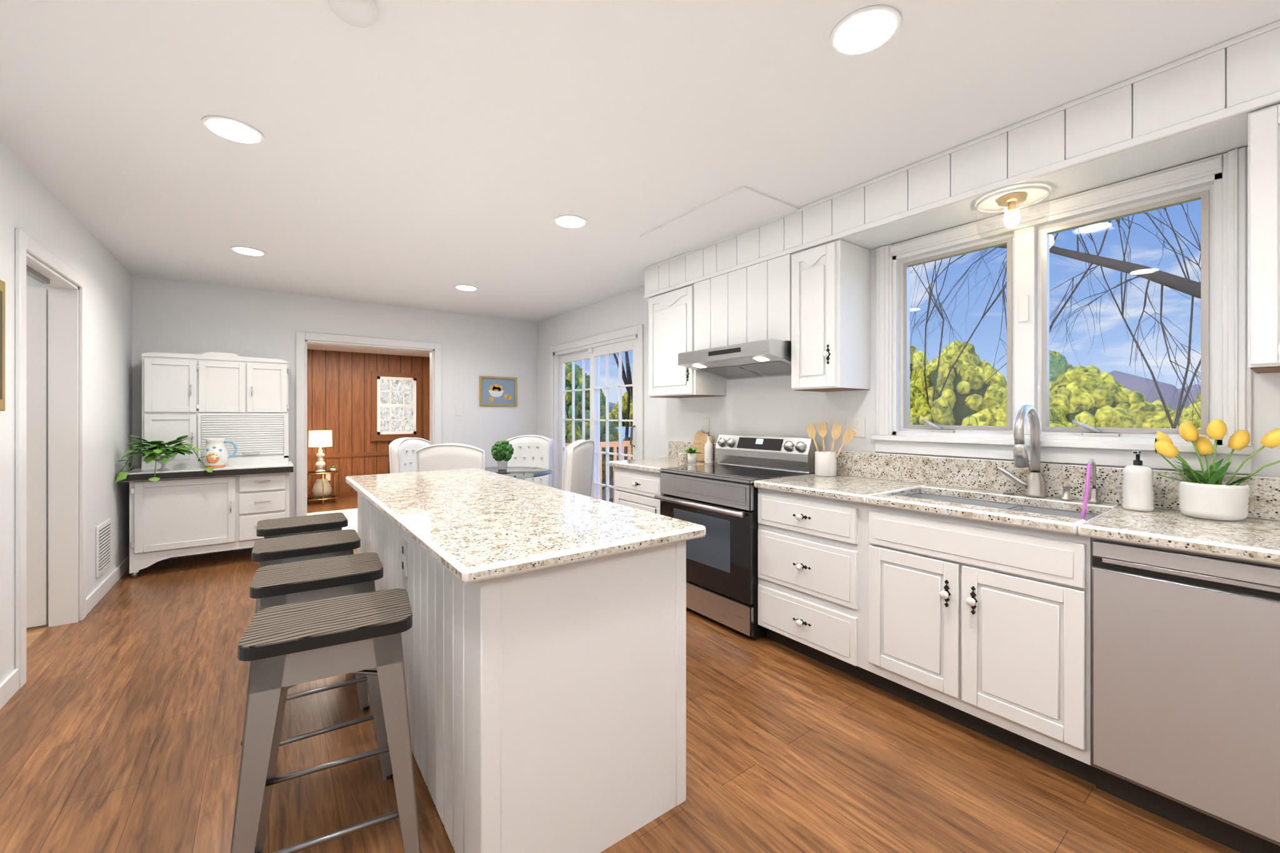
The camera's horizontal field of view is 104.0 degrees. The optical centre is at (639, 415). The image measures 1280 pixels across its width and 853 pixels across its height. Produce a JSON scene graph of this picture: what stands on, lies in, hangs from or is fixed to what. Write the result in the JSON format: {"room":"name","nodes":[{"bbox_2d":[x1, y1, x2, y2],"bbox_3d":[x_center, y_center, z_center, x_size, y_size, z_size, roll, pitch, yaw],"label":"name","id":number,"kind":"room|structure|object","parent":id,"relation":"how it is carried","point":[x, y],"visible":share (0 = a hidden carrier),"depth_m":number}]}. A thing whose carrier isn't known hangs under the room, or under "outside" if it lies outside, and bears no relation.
{"room":"kitchen and dining room","nodes":[
{"label":"kitchen and dining room","id":0,"kind":"room"},
{"bbox_2d":[26,274,48,582],"bbox_3d":[-5.302,0.030,3.324,2.409,2.500,0.100,0,0,-37],"label":"wall","id":1,"kind":"structure","parent":0,"point":[31,282],"depth_m":3.83},
{"bbox_2d":[0,138,131,683],"bbox_3d":[-1.944,0.030,0.923,0.120,2.500,8.640,0,0,-37],"label":"wall","id":2,"kind":"structure","parent":0,"point":[33,205],"depth_m":3.29},
{"bbox_2d":[0,279,4,411],"bbox_3d":[-2.644,-0.305,1.985,0.019,0.570,0.540,0,0,-37],"label":"picture frame","id":3,"kind":"object","parent":2,"relation":"attached to","point":[2,345],"visible":1,"depth_m":2.18},
{"bbox_2d":[0,668,18,709],"bbox_3d":[-1.147,1.230,-0.038,0.014,0.100,5.905,0,0,-37],"label":"baseboard","id":4,"kind":"structure","parent":2,"relation":"attached to","point":[9,686],"depth_m":2.24},
{"bbox_2d":[26,286,48,628],"bbox_3d":[-3.977,0.249,2.797,0.888,2.038,0.085,0,0,-37],"label":"door leaf","id":5,"kind":"structure","parent":2,"relation":"in","point":[37,456],"depth_m":3.01},
{"bbox_2d":[15,228,86,689],"bbox_3d":[-3.266,0.203,2.719,0.138,2.155,1.050,0,0,-37],"label":"door frame","id":6,"kind":"structure","parent":2,"relation":"attached to","point":[67,451],"depth_m":3.05},
{"bbox_2d":[95,518,111,578],"bbox_3d":[-3.817,0.935,3.562,0.015,0.350,0.350,0,0,-37],"label":"air vent","id":7,"kind":"object","parent":2,"relation":"in","point":[103,547],"visible":1,"depth_m":3.52},
{"bbox_2d":[86,555,129,615],"bbox_3d":[-3.961,1.230,3.756,0.017,0.100,1.445,0,0,-37],"label":"baseboard","id":8,"kind":"structure","parent":2,"relation":"attached to","point":[95,597],"depth_m":3.59},
{"bbox_2d":[306,496,357,513],"bbox_3d":[-4.623,1.510,6.943,5.255,0.100,4.339,0,0,-37],"label":"floor","id":9,"kind":"structure","parent":0,"point":[338,504],"depth_m":8.20},
{"bbox_2d":[306,470,338,505],"bbox_3d":[-5.269,1.196,8.282,0.468,0.528,0.468,0,0,-37],"label":"side table","id":10,"kind":"object","parent":9,"relation":"on","point":[312,498],"visible":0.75,"depth_m":8.20},
{"bbox_2d":[308,430,331,472],"bbox_3d":[-5.285,0.591,8.270,0.330,0.680,0.330,0,0,-37],"label":"lamp","id":11,"kind":"object","parent":10,"relation":"on","point":[320,439],"visible":1,"depth_m":8.19},
{"bbox_2d":[311,478,331,498],"bbox_3d":[-5.269,1.202,8.282,0.280,0.300,0.280,0,0,-37],"label":"vase","id":12,"kind":"object","parent":10,"relation":"on","point":[317,490],"visible":0.98,"depth_m":8.20},
{"bbox_2d":[330,465,337,471],"bbox_3d":[-5.112,0.875,8.315,0.141,0.113,0.125,0,0,-37],"label":"plant","id":13,"kind":"object","parent":10,"relation":"on","point":[333,469],"visible":1,"depth_m":8.29},
{"bbox_2d":[306,508,357,533],"bbox_3d":[-3.692,1.454,6.818,3.000,0.012,2.450,0,0,-37],"label":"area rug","id":14,"kind":"object","parent":9,"relation":"on","point":[350,515],"visible":0.07,"depth_m":7.26},
{"bbox_2d":[131,275,536,517],"bbox_3d":[-2.916,0.030,5.508,3.785,2.500,0.120,0,0,-37],"label":"wall","id":15,"kind":"structure","parent":0,"point":[173,316],"depth_m":5.18},
{"bbox_2d":[166,547,253,559],"bbox_3d":[-3.913,1.230,4.684,1.140,0.100,0.014,0,0,-37],"label":"baseboard","id":16,"kind":"structure","parent":15,"relation":"attached to","point":[249,547],"depth_m":4.63},
{"bbox_2d":[296,331,441,516],"bbox_3d":[-2.933,0.217,5.496,1.403,2.125,0.158,0,0,-37],"label":"door frame","id":17,"kind":"structure","parent":15,"relation":"attached to","point":[434,349],"depth_m":5.21},
{"bbox_2d":[455,405,462,415],"bbox_3d":[-2.163,-0.060,5.983,0.080,0.120,0.012,0,0,-37],"label":"switch plate","id":18,"kind":"object","parent":15,"relation":"attached to","point":[459,410],"visible":1,"depth_m":5.98},
{"bbox_2d":[479,376,516,406],"bbox_3d":[-1.771,-0.302,6.264,0.475,0.365,0.025,0,0,-37],"label":"framed picture","id":19,"kind":"object","parent":15,"relation":"attached to","point":[497,391],"visible":1,"depth_m":6.26},
{"bbox_2d":[306,349,429,500],"bbox_3d":[-5.867,0.160,8.535,5.355,2.600,0.140,0,0,-37],"label":"wall","id":20,"kind":"structure","parent":0,"point":[339,394],"depth_m":8.91},
{"bbox_2d":[325,473,330,480],"bbox_3d":[-5.468,1.080,8.765,0.070,0.120,0.005,0,0,-37],"label":"outlet","id":21,"kind":"object","parent":20,"relation":"attached to","point":[328,476],"visible":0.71,"depth_m":8.77},
{"bbox_2d":[370,371,421,441],"bbox_3d":[-4.569,-0.170,9.399,0.890,1.280,0.059,0,0,-37],"label":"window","id":22,"kind":"structure","parent":20,"relation":"in","point":[395,405],"depth_m":9.38},
{"bbox_2d":[306,343,429,357],"bbox_3d":[-4.641,-1.190,6.967,5.255,0.100,4.279,0,0,-37],"label":"ceiling","id":23,"kind":"structure","parent":0,"point":[355,349],"depth_m":8.73},
{"bbox_2d":[0,548,1240,852],"bbox_3d":[-1.654,1.330,1.686,6.555,0.100,9.520,0,0,-37],"label":"floor","id":24,"kind":"structure","parent":0,"point":[122,710],"depth_m":1.84},
{"bbox_2d":[121,351,293,578],"bbox_3d":[-3.728,0.360,4.412,1.085,1.840,0.630,0,0,-37],"label":"hutch","id":25,"kind":"object","parent":24,"relation":"on","point":[186,504],"visible":0.92,"depth_m":4.30},
{"bbox_2d":[114,435,213,483],"bbox_3d":[-3.788,0.332,4.006,0.574,0.360,0.408,0,0,-37],"label":"potted plant","id":26,"kind":"object","parent":25,"relation":"on","point":[155,451],"visible":1,"depth_m":3.98},
{"bbox_2d":[201,438,236,468],"bbox_3d":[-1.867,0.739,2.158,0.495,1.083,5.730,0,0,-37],"label":"pitcher","id":27,"kind":"object","parent":25,"relation":"on","point":[215,449],"visible":0.96,"depth_m":4.24},
{"bbox_2d":[256,512,348,538],"bbox_3d":[-1.767,0.915,2.623,0.443,0.730,0.369,0,0,-37],"label":"bar stool","id":28,"kind":"object","parent":24,"relation":"on","point":[272,528],"visible":0.31,"depth_m":2.55},
{"bbox_2d":[240,529,369,745],"bbox_3d":[-1.464,0.915,2.207,0.454,0.730,0.383,0,0,-37],"label":"bar stool","id":29,"kind":"object","parent":24,"relation":"on","point":[280,550],"visible":0.46,"depth_m":2.15},
{"bbox_2d":[250,552,393,781],"bbox_3d":[-1.152,0.915,1.804,0.443,0.730,0.369,0,0,-33],"label":"bar stool","id":30,"kind":"object","parent":24,"relation":"on","point":[280,584],"visible":0.6,"depth_m":1.75},
{"bbox_2d":[230,588,421,852],"bbox_3d":[-0.852,0.915,1.391,0.443,0.730,0.369,0,0,-29],"label":"bar stool","id":31,"kind":"object","parent":24,"relation":"on","point":[283,649],"visible":1,"depth_m":1.31},
{"bbox_2d":[388,437,431,473],"bbox_3d":[-1.997,0.747,4.797,0.627,1.068,0.526,0,0,15],"label":"dining chair","id":32,"kind":"object","parent":24,"relation":"on","point":[402,450],"visible":0.33,"depth_m":4.73},
{"bbox_2d":[415,443,484,471],"bbox_3d":[-1.448,0.747,4.078,0.526,1.068,0.627,0,0,0],"label":"dining chair","id":33,"kind":"object","parent":24,"relation":"on","point":[448,456],"visible":0.29,"depth_m":3.79},
{"bbox_2d":[485,466,551,479],"bbox_3d":[-1.329,0.908,4.649,1.010,0.764,1.010,0,0,-37],"label":"dining table","id":34,"kind":"object","parent":24,"relation":"on","point":[520,472],"visible":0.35,"depth_m":4.70},
{"bbox_2d":[491,440,513,469],"bbox_3d":[-1.348,0.383,4.902,0.220,0.285,0.212,0,0,-37],"label":"topiary","id":35,"kind":"object","parent":34,"relation":"on","point":[502,452],"visible":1,"depth_m":4.85},
{"bbox_2d":[345,468,705,852],"bbox_3d":[-0.777,0.823,2.338,0.800,0.915,2.280,0,0,-37],"label":"kitchen island","id":36,"kind":"object","parent":24,"relation":"on","point":[544,644],"visible":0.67,"depth_m":1.48},
{"bbox_2d":[506,435,553,487],"bbox_3d":[-1.209,0.747,5.221,0.526,1.068,0.627,0,0,0],"label":"dining chair","id":37,"kind":"object","parent":24,"relation":"on","point":[531,451],"visible":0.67,"depth_m":5.42},
{"bbox_2d":[561,439,594,496],"bbox_3d":[-0.747,0.747,4.501,0.627,1.068,0.526,0,0,15],"label":"dining chair","id":38,"kind":"object","parent":24,"relation":"on","point":[577,474],"visible":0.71,"depth_m":4.28},
{"bbox_2d":[608,460,706,514],"bbox_3d":[0.223,0.843,3.921,0.631,0.874,0.650,0,0,-37],"label":"base cabinet","id":39,"kind":"object","parent":24,"relation":"on","point":[636,484],"depth_m":3.72},
{"bbox_2d":[678,452,687,465],"bbox_3d":[0.314,0.319,3.671,0.072,0.090,0.072,0,0,-37],"label":"jar","id":40,"kind":"object","parent":39,"relation":"on","point":[682,459],"visible":1,"depth_m":3.64},
{"bbox_2d":[683,447,702,463],"bbox_3d":[0.398,0.305,3.862,0.144,0.119,0.136,0,0,-37],"label":"herb pot","id":41,"kind":"object","parent":39,"relation":"on","point":[692,455],"visible":0.96,"depth_m":3.83},
{"bbox_2d":[693,430,713,461],"bbox_3d":[0.501,0.241,3.984,0.052,0.245,0.200,0,0,-37],"label":"cutting board","id":42,"kind":"object","parent":39,"relation":"on","point":[700,439],"visible":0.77,"depth_m":3.99},
{"bbox_2d":[704,431,713,463],"bbox_3d":[0.525,0.244,3.821,0.066,0.240,0.065,0,0,-37],"label":"oil bottle","id":43,"kind":"object","parent":39,"relation":"on","point":[708,452],"visible":1,"depth_m":3.80},
{"bbox_2d":[654,434,815,638],"bbox_3d":[0.602,0.703,3.289,0.682,1.115,0.805,0,0,-37],"label":"range","id":44,"kind":"object","parent":24,"relation":"on","point":[719,500],"visible":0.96,"depth_m":3.07},
{"bbox_2d":[753,477,946,689],"bbox_3d":[1.116,0.843,2.719,0.631,0.874,0.715,0,0,-37],"label":"base cabinet","id":45,"kind":"object","parent":24,"relation":"on","point":[822,541],"depth_m":2.48},
{"bbox_2d":[805,421,855,476],"bbox_3d":[1.136,0.201,3.024,0.124,0.327,0.335,0,0,-37],"label":"utensil crock","id":46,"kind":"object","parent":45,"relation":"on","point":[825,464],"visible":1,"depth_m":2.99},
{"bbox_2d":[881,547,1096,784],"bbox_3d":[1.522,0.950,2.172,0.630,0.660,0.777,0,0,-37],"label":"base cabinet","id":47,"kind":"object","parent":24,"relation":"on","point":[956,590],"depth_m":1.90},
{"bbox_2d":[996,404,1099,519],"bbox_3d":[1.723,0.209,2.156,0.264,0.515,0.354,0,0,-37],"label":"sink faucet","id":48,"kind":"object","parent":47,"relation":"on","point":[1033,485],"visible":0.98,"depth_m":2.16},
{"bbox_2d":[1121,450,1154,511],"bbox_3d":[1.926,0.250,1.935,0.090,0.229,0.089,0,0,-37],"label":"soap bottle","id":49,"kind":"object","parent":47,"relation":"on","point":[1137,485],"visible":1,"depth_m":1.91},
{"bbox_2d":[1154,419,1279,521],"bbox_3d":[2.079,0.188,1.742,0.176,0.350,0.386,0,0,-37],"label":"planter","id":50,"kind":"object","parent":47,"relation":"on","point":[1210,494],"visible":1,"depth_m":1.75},
{"bbox_2d":[1091,537,1279,852],"bbox_3d":[1.935,0.845,1.616,0.631,0.870,0.604,0,0,-37],"label":"dishwasher","id":51,"kind":"object","parent":24,"relation":"on","point":[1185,689],"visible":1,"depth_m":1.49},
{"bbox_2d":[0,0,1279,323],"bbox_3d":[-0.376,-1.264,2.087,4.025,0.112,8.640,0,0,-37],"label":"ceiling","id":52,"kind":"structure","parent":0,"point":[424,154],"depth_m":2.04},
{"bbox_2d":[201,115,264,144],"bbox_3d":[-1.598,-1.170,1.966,0.192,0.100,0.203,0,0,-37],"label":"recessed light","id":53,"kind":"object","parent":52,"relation":"in","point":[231,129],"depth_m":2.12},
{"bbox_2d":[230,246,266,256],"bbox_3d":[-2.668,-1.170,3.407,0.191,0.100,0.214,0,0,-37],"label":"recessed light","id":54,"kind":"object","parent":52,"relation":"in","point":[247,250],"depth_m":3.69},
{"bbox_2d":[327,0,377,28],"bbox_3d":[-0.791,-1.170,1.379,0.119,0.100,0.134,0,0,-37],"label":"recessed light","id":55,"kind":"object","parent":52,"relation":"in","point":[363,14],"depth_m":1.47},
{"bbox_2d":[553,214,586,228],"bbox_3d":[-0.402,-1.170,2.888,0.196,0.100,0.202,0,0,-37],"label":"recessed light","id":56,"kind":"object","parent":52,"relation":"in","point":[565,220],"depth_m":3.12},
{"bbox_2d":[829,4,901,57],"bbox_3d":[0.657,-1.170,1.462,0.199,0.100,0.196,0,0,-37],"label":"recessed light","id":57,"kind":"object","parent":52,"relation":"in","point":[867,30],"depth_m":1.58},
{"bbox_2d":[643,20,1279,299],"bbox_3d":[1.839,-1.095,1.995,0.338,0.250,5.610,0,0,-37],"label":"soffit","id":58,"kind":"object","parent":52,"relation":"attached to","point":[1200,105],"depth_m":2.03},
{"bbox_2d":[976,185,1049,239],"bbox_3d":[1.655,-0.891,2.225,0.264,0.156,0.264,0,0,-37],"label":"light","id":59,"kind":"object","parent":58,"relation":"hanging from","point":[1011,218],"visible":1,"depth_m":2.20},
{"bbox_2d":[536,146,1279,504],"bbox_3d":[1.192,0.030,3.251,0.120,2.500,8.640,0,0,-37],"label":"wall","id":60,"kind":"structure","parent":0,"point":[769,407],"depth_m":3.70},
{"bbox_2d":[549,324,643,502],"bbox_3d":[-0.510,0.210,5.512,0.158,2.140,1.940,0,0,-37],"label":"glass door","id":61,"kind":"structure","parent":60,"relation":"attached to","point":[593,352],"depth_m":5.47},
{"bbox_2d":[648,284,725,398],"bbox_3d":[0.358,-0.561,3.985,0.337,0.813,0.568,0,0,-37],"label":"upper cabinet","id":62,"kind":"object","parent":60,"relation":"attached to","point":[671,314],"depth_m":3.84},
{"bbox_2d":[693,280,706,350],"bbox_3d":[0.579,-0.708,3.688,0.337,0.519,0.169,0,0,-37],"label":"wall panel","id":63,"kind":"object","parent":60,"relation":"attached to","point":[699,287],"depth_m":3.60},
{"bbox_2d":[702,418,709,433],"bbox_3d":[0.532,0.080,4.031,0.008,0.120,0.075,0,0,-37],"label":"outlet","id":64,"kind":"object","parent":60,"relation":"attached to","point":[705,421],"depth_m":4.03},
{"bbox_2d":[706,274,723,348],"bbox_3d":[0.679,-0.708,3.553,0.337,0.519,0.167,0,0,-37],"label":"wall panel","id":65,"kind":"object","parent":60,"relation":"attached to","point":[714,285],"depth_m":3.48},
{"bbox_2d":[723,268,743,346],"bbox_3d":[0.779,-0.708,3.418,0.337,0.519,0.168,0,0,-37],"label":"wall panel","id":66,"kind":"object","parent":60,"relation":"attached to","point":[734,280],"depth_m":3.34},
{"bbox_2d":[677,339,791,379],"bbox_3d":[0.710,-0.358,3.370,0.506,0.173,0.809,0,0,-37],"label":"range hood","id":67,"kind":"object","parent":60,"relation":"attached to","point":[766,358],"visible":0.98,"depth_m":3.24},
{"bbox_2d":[743,261,763,343],"bbox_3d":[0.879,-0.708,3.284,0.337,0.519,0.167,0,0,-37],"label":"wall panel","id":68,"kind":"object","parent":60,"relation":"attached to","point":[754,274],"depth_m":3.20},
{"bbox_2d":[763,255,786,341],"bbox_3d":[0.979,-0.708,3.149,0.337,0.519,0.169,0,0,-37],"label":"wall panel","id":69,"kind":"object","parent":60,"relation":"attached to","point":[774,269],"depth_m":3.07},
{"bbox_2d":[786,239,870,391],"bbox_3d":[1.124,-0.561,2.955,0.337,0.813,0.311,0,0,-37],"label":"upper cabinet","id":70,"kind":"object","parent":60,"relation":"attached to","point":[812,305],"depth_m":2.84},
{"bbox_2d":[846,417,864,437],"bbox_3d":[1.295,0.070,3.004,0.008,0.120,0.120,0,0,-37],"label":"outlet","id":71,"kind":"object","parent":60,"relation":"attached to","point":[857,425],"depth_m":2.99},
{"bbox_2d":[870,146,1253,474],"bbox_3d":[1.814,-0.378,2.376,0.165,1.176,1.397,0,0,-37],"label":"kitchen window","id":72,"kind":"structure","parent":60,"relation":"in","point":[1225,384],"depth_m":2.21},
{"bbox_2d":[1248,103,1279,373],"bbox_3d":[2.191,-0.561,1.518,0.337,0.813,0.425,0,0,-37],"label":"upper cabinet","id":73,"kind":"object","parent":60,"relation":"attached to","point":[1264,124],"depth_m":1.56},
{"bbox_2d":[893,502,1088,587],"bbox_3d":[1.353,0.505,2.057,0.004,0.199,0.740,0,0,-37],"label":"drawer front","id":74,"kind":"structure","parent":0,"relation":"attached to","point":[1056,552],"depth_m":1.88},
{"bbox_2d":[933,495,1116,529],"bbox_3d":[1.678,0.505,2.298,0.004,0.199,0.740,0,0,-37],"label":"sink","id":75,"kind":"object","parent":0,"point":[1047,515],"depth_m":2.01},
{"label":"outside","id":76,"kind":"structure","parent":0,"visible":0},
{"bbox_2d":[565,440,632,503],"bbox_3d":[1.188,0.850,6.316,3.523,1.100,3.575,0,0,-37],"label":"deck","id":77,"kind":"object","parent":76,"point":[615,445],"depth_m":7.34},
{"bbox_2d":[601,498,613,502],"bbox_3d":[34.456,3.930,31.811,86.745,0.100,130.000,0,0,-37],"label":"ground","id":78,"kind":"structure","parent":76,"point":[611,500],"depth_m":23.08},
{"bbox_2d":[565,202,1200,499],"bbox_3d":[10.748,-1.191,35.279,52.950,20.021,126.964,0,0,-37],"label":"trees","id":79,"kind":"object","parent":78,"relation":"on","point":[1115,417],"depth_m":11.72}
]}

